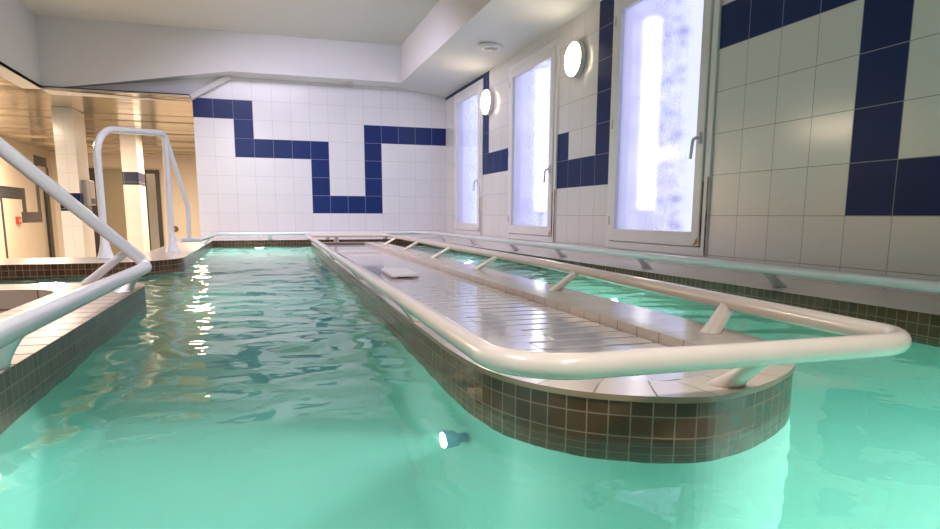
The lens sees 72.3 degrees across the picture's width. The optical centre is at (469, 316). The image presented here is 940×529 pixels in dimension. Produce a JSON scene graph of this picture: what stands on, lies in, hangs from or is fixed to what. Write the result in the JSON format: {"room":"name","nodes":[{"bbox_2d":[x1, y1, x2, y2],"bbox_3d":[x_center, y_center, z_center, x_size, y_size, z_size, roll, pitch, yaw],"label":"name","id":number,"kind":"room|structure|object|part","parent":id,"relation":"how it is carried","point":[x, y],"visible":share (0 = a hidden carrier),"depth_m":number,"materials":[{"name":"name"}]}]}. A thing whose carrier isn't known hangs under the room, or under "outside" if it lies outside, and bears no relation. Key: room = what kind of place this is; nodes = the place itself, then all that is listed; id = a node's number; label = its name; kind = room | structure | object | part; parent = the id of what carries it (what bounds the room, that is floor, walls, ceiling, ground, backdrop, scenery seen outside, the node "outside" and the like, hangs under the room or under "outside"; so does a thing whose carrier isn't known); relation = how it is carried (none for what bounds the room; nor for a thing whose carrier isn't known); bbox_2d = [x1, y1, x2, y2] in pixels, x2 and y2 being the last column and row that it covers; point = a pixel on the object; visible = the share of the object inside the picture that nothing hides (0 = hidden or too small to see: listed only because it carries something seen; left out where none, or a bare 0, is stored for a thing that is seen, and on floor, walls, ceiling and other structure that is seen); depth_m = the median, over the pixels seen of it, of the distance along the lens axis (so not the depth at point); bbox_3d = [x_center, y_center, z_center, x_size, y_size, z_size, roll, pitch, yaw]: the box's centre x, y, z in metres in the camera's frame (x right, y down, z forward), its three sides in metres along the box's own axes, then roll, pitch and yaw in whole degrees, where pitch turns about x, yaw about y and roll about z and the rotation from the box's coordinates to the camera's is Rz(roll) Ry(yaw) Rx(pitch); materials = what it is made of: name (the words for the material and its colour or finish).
{"room":"indoor swimming pool","nodes":[
{"label":"indoor swimming pool","id":0,"kind":"room"},
{"bbox_2d":[0,0,40,88],"bbox_3d":[-3.320,-2.266,1.926,0.200,0.936,11.950,-3,9,-18],"label":"wall","id":1,"kind":"structure","parent":0,"point":[18,37],"depth_m":6.99,"materials":[{"name":"white paint"}]},
{"bbox_2d":[0,136,59,257],"bbox_3d":[-6.861,-0.954,5.780,0.200,3.100,21.000,-3,9,-18],"label":"wall","id":2,"kind":"structure","parent":0,"point":[19,196],"depth_m":13.41,"materials":[{"name":"beige tile"}]},
{"bbox_2d":[15,217,21,223],"bbox_3d":[-9.102,-1.931,12.978,0.054,0.150,0.180,-3,9,-18],"label":"fire alarm","id":3,"kind":"object","parent":2,"relation":"attached to","point":[18,219],"visible":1,"depth_m":12.91,"materials":[{"name":"red plastic"}]},
{"bbox_2d":[43,191,55,257],"bbox_3d":[-9.735,-2.088,14.906,0.048,2.100,0.260,-3,9,-18],"label":"trim","id":4,"kind":"structure","parent":2,"relation":"attached to","point":[46,196],"depth_m":14.85,"materials":[{"name":"black paint"}]},
{"bbox_2d":[51,107,95,256],"bbox_3d":[-5.759,-1.565,9.430,0.255,2.784,0.650,-3,9,-18],"label":"pillar","id":5,"kind":"structure","parent":0,"point":[68,123],"depth_m":9.12,"materials":[{"name":"white tile"}]},
{"bbox_2d":[81,180,95,205],"bbox_3d":[-5.580,-1.805,9.425,0.104,0.360,0.320,-3,9,-18],"label":"dispenser","id":6,"kind":"object","parent":5,"relation":"attached to","point":[88,188],"visible":0.98,"depth_m":9.29,"materials":[{"name":"grey plastic"}]},
{"bbox_2d":[0,61,195,155],"bbox_3d":[-3.069,-2.581,6.829,7.800,0.038,20.695,-3,9,-18],"label":"ceiling","id":7,"kind":"structure","parent":0,"point":[25,114],"depth_m":9.66,"materials":[{"name":"brown wood"}]},
{"bbox_2d":[50,152,200,257],"bbox_3d":[-6.006,-2.688,16.866,8.800,3.100,0.200,-3,9,-18],"label":"wall","id":8,"kind":"structure","parent":0,"point":[186,164],"depth_m":16.19,"materials":[{"name":"beige paint"}]},
{"bbox_2d":[89,168,99,256],"bbox_3d":[-9.137,-2.377,15.729,0.280,2.420,0.060,-3,9,-18],"label":"door","id":9,"kind":"structure","parent":8,"relation":"in","point":[91,170],"depth_m":15.69,"materials":[{"name":"black paint"}]},
{"bbox_2d":[103,169,127,255],"bbox_3d":[-8.660,-2.390,15.886,0.635,2.400,0.060,-3,9,-18],"label":"door","id":10,"kind":"structure","parent":8,"relation":"in","point":[113,179],"depth_m":15.80,"materials":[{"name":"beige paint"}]},
{"bbox_3d":[-8.660,-2.390,15.886,0.635,2.400,0.060,-3,9,-18],"label":"frame","id":11,"kind":"part","parent":10,"relation":"part of","materials":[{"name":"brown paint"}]},
{"bbox_2d":[144,170,163,250],"bbox_3d":[-7.923,-2.430,16.123,0.385,2.410,0.060,-3,9,-18],"label":"door","id":12,"kind":"structure","parent":8,"relation":"in","point":[152,181],"depth_m":16.08,"materials":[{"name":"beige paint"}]},
{"bbox_3d":[-7.927,-2.387,16.139,0.205,2.320,0.040,-3,9,-18],"label":"panel","id":13,"kind":"part","parent":12,"relation":"part of","materials":[{"name":"grey glass"}]},
{"bbox_2d":[119,134,149,253],"bbox_3d":[-6.245,-1.977,12.053,0.260,2.784,0.700,-3,9,-18],"label":"pillar","id":14,"kind":"structure","parent":0,"point":[131,148],"depth_m":11.72,"materials":[{"name":"white tile"}]},
{"bbox_2d":[35,15,400,87],"bbox_3d":[-3.088,-3.237,8.455,4.345,0.836,0.453,-3,9,-18],"label":"wall","id":15,"kind":"structure","parent":0,"point":[71,51],"depth_m":8.06,"materials":[{"name":"white paint"}]},
{"bbox_2d":[343,82,354,85],"bbox_3d":[-1.687,-3.229,8.966,0.170,0.033,0.170,-3,9,-18],"label":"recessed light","id":16,"kind":"object","parent":15,"relation":"in","point":[344,83],"visible":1,"depth_m":8.92,"materials":[{"name":"white plastic"}]},
{"bbox_2d":[19,0,438,45],"bbox_3d":[-1.213,-2.821,2.642,4.695,0.150,12.150,-3,9,-18],"label":"ceiling","id":17,"kind":"structure","parent":0,"point":[387,22],"depth_m":7.48,"materials":[{"name":"paint"}]},
{"bbox_2d":[192,77,445,238],"bbox_3d":[-1.919,-1.986,9.270,3.718,2.685,0.180,-3,9,-18],"label":"wall","id":18,"kind":"structure","parent":0,"point":[272,155],"depth_m":9.07,"materials":[{"name":"white tile"}]},
{"bbox_2d":[42,71,229,101],"bbox_3d":[-4.135,-2.939,8.102,2.110,0.351,0.353,-3,9,-18],"label":"trim","id":19,"kind":"structure","parent":18,"relation":"attached to","point":[187,84],"depth_m":8.17,"materials":[{"name":"white paint"}]},
{"bbox_2d":[187,75,230,102],"bbox_3d":[-3.441,-3.008,8.482,0.550,0.380,0.150,-3,9,-18],"label":"trim","id":20,"kind":"structure","parent":18,"relation":"attached to","point":[223,80],"depth_m":8.43,"materials":[{"name":"white paint"}]},
{"bbox_2d":[0,245,939,528],"bbox_3d":[-2.135,-0.053,3.013,6.600,0.025,11.000,-3,9,-18],"label":"pool water","id":21,"kind":"object","parent":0,"point":[250,387],"visible":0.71,"depth_m":1.22,"materials":[{"name":"teal liquid"}]},
{"bbox_2d":[397,0,601,97],"bbox_3d":[1.301,-2.648,3.637,0.981,0.685,12.403,-3,9,-18],"label":"ceiling","id":22,"kind":"structure","parent":0,"point":[442,55],"depth_m":6.75,"materials":[{"name":"white paint"}]},
{"bbox_2d":[478,42,502,50],"bbox_3d":[0.219,-2.809,6.745,0.270,0.050,0.270,-3,9,-18],"label":"ceiling vent","id":23,"kind":"object","parent":22,"relation":"in","point":[489,46],"visible":1,"depth_m":6.68,"materials":[{"name":"white plastic"}]},
{"bbox_2d":[446,0,939,295],"bbox_3d":[1.603,-1.171,4.129,0.240,2.685,12.303,-3,9,-18],"label":"wall","id":24,"kind":"structure","parent":0,"point":[826,149],"depth_m":3.40,"materials":[{"name":"white tile"}]},
{"bbox_2d":[454,79,482,235],"bbox_3d":[-0.045,-2.064,8.628,0.145,1.926,1.200,-3,9,-18],"label":"window","id":25,"kind":"structure","parent":24,"relation":"in","point":[468,114],"depth_m":8.59,"materials":[{"name":"white plastic"}]},
{"bbox_3d":[-0.018,-2.073,8.635,0.012,1.639,0.934,-3,9,-18],"label":"pane","id":26,"kind":"part","parent":25,"relation":"part of","materials":[{"name":"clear glass"}]},
{"bbox_3d":[0.073,-1.680,8.197,0.069,0.166,0.036,-3,9,-18],"label":"handle","id":27,"kind":"part","parent":25,"relation":"part of","materials":[{"name":"white plastic"}]},
{"bbox_2d":[481,89,493,114],"bbox_3d":[0.197,-2.572,7.733,0.088,0.300,0.300,-3,9,-18],"label":"wall lamp","id":28,"kind":"object","parent":24,"relation":"attached to","point":[487,99],"visible":1,"depth_m":7.65,"materials":[{"name":"white glass"}]},
{"bbox_2d":[481,90,489,113],"bbox_3d":[0.174,-2.571,7.726,0.040,0.282,0.282,-3,9,-18],"label":"diffuser","id":29,"kind":"object","parent":28,"relation":"attached to","point":[485,99],"depth_m":7.67,"materials":[{"name":"white plastic"}]},
{"bbox_2d":[507,39,559,241],"bbox_3d":[0.614,-1.724,6.642,0.145,1.871,1.240,-3,9,-18],"label":"window","id":30,"kind":"structure","parent":24,"relation":"in","point":[533,80],"depth_m":6.57,"materials":[{"name":"white plastic"}]},
{"bbox_3d":[0.640,-1.733,6.649,0.012,1.584,0.974,-3,9,-18],"label":"pane","id":31,"kind":"part","parent":30,"relation":"part of","materials":[{"name":"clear glass"}]},
{"bbox_3d":[0.738,-1.363,6.187,0.069,0.166,0.036,-3,9,-18],"label":"handle","id":32,"kind":"part","parent":30,"relation":"part of","materials":[{"name":"white plastic"}]},
{"bbox_2d":[565,41,585,77],"bbox_3d":[0.902,-2.236,5.602,0.088,0.300,0.300,-3,9,-18],"label":"wall lamp","id":33,"kind":"object","parent":24,"relation":"attached to","point":[575,57],"visible":1,"depth_m":5.53,"materials":[{"name":"white glass"}]},
{"bbox_2d":[606,0,721,255],"bbox_3d":[1.304,-1.430,4.550,0.145,1.941,1.250,-3,9,-18],"label":"window","id":34,"kind":"structure","parent":24,"relation":"in","point":[665,55],"depth_m":4.50,"materials":[{"name":"white plastic"}]},
{"bbox_3d":[1.331,-1.439,4.558,0.012,1.654,0.984,-3,9,-18],"label":"pane","id":35,"kind":"part","parent":34,"relation":"part of","materials":[{"name":"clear glass"}]},
{"bbox_3d":[1.430,-1.084,4.089,0.069,0.166,0.036,-3,9,-18],"label":"handle","id":36,"kind":"part","parent":34,"relation":"part of","materials":[{"name":"white plastic"}]},
{"bbox_3d":[-1.917,1.089,3.160,8.200,0.200,12.403,-3,9,-18],"label":"floor","id":37,"kind":"structure","parent":0,"visible":0},
{"bbox_2d":[0,283,145,415],"bbox_3d":[-2.588,0.884,0.135,3.883,1.138,5.600,-3,9,-18],"label":"surround","id":38,"kind":"object","parent":37,"relation":"on","point":[43,353],"visible":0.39,"depth_m":1.98,"materials":[{"name":"tile"}]},
{"bbox_2d":[0,137,151,369],"bbox_3d":[-1.150,-0.278,0.414,0.948,1.077,5.574,-3,9,-18],"label":"handrail","id":39,"kind":"object","parent":38,"relation":"on","point":[14,328],"visible":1,"depth_m":2.25,"materials":[{"name":"white metal"}]},
{"bbox_2d":[0,241,212,278],"bbox_3d":[-4.710,-0.091,6.321,3.942,1.138,4.783,-3,9,-18],"label":"pool edge","id":40,"kind":"object","parent":37,"relation":"on","point":[160,260],"visible":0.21,"depth_m":4.58,"materials":[{"name":"brown tile"}]},
{"bbox_2d":[93,126,191,257],"bbox_3d":[-2.714,-1.053,5.413,0.124,1.052,1.230,2,9,9],"label":"handrail","id":41,"kind":"object","parent":40,"relation":"on","point":[105,251],"visible":0.93,"depth_m":5.52,"materials":[{"name":"white metal"}]},
{"bbox_2d":[209,237,939,340],"bbox_3d":[-0.225,0.290,3.966,3.461,1.138,11.500,-3,9,-18],"label":"pool edge","id":42,"kind":"object","parent":37,"relation":"on","point":[917,314],"visible":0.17,"depth_m":3.13,"materials":[{"name":"brown tile"}]},
{"bbox_2d":[177,231,939,293],"bbox_3d":[-0.297,-0.297,3.634,3.096,0.123,11.096,-3,9,-18],"label":"handrail","id":43,"kind":"object","parent":42,"relation":"on","point":[922,285],"visible":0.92,"depth_m":3.39,"materials":[{"name":"white metal"}]},
{"bbox_2d":[305,233,911,441],"bbox_3d":[-0.492,0.126,4.660,1.035,1.248,7.232,-2,9,-16],"label":"island","id":44,"kind":"object","parent":37,"relation":"on","point":[507,310],"depth_m":1.47,"materials":[{"name":"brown tile"}]},
{"bbox_2d":[381,268,419,277],"bbox_3d":[-0.428,-0.263,3.906,0.170,0.026,0.440,-2,9,-15],"label":"lid","id":45,"kind":"object","parent":44,"relation":"on","point":[391,272],"visible":1,"depth_m":3.78,"materials":[{"name":"white plastic"}]},
{"bbox_3d":[-0.486,-0.435,4.558,1.034,0.108,7.204,-2,9,-16],"label":"handrail","id":46,"kind":"part","parent":44,"relation":"part of","materials":[{"name":"white metal"}]}
]}

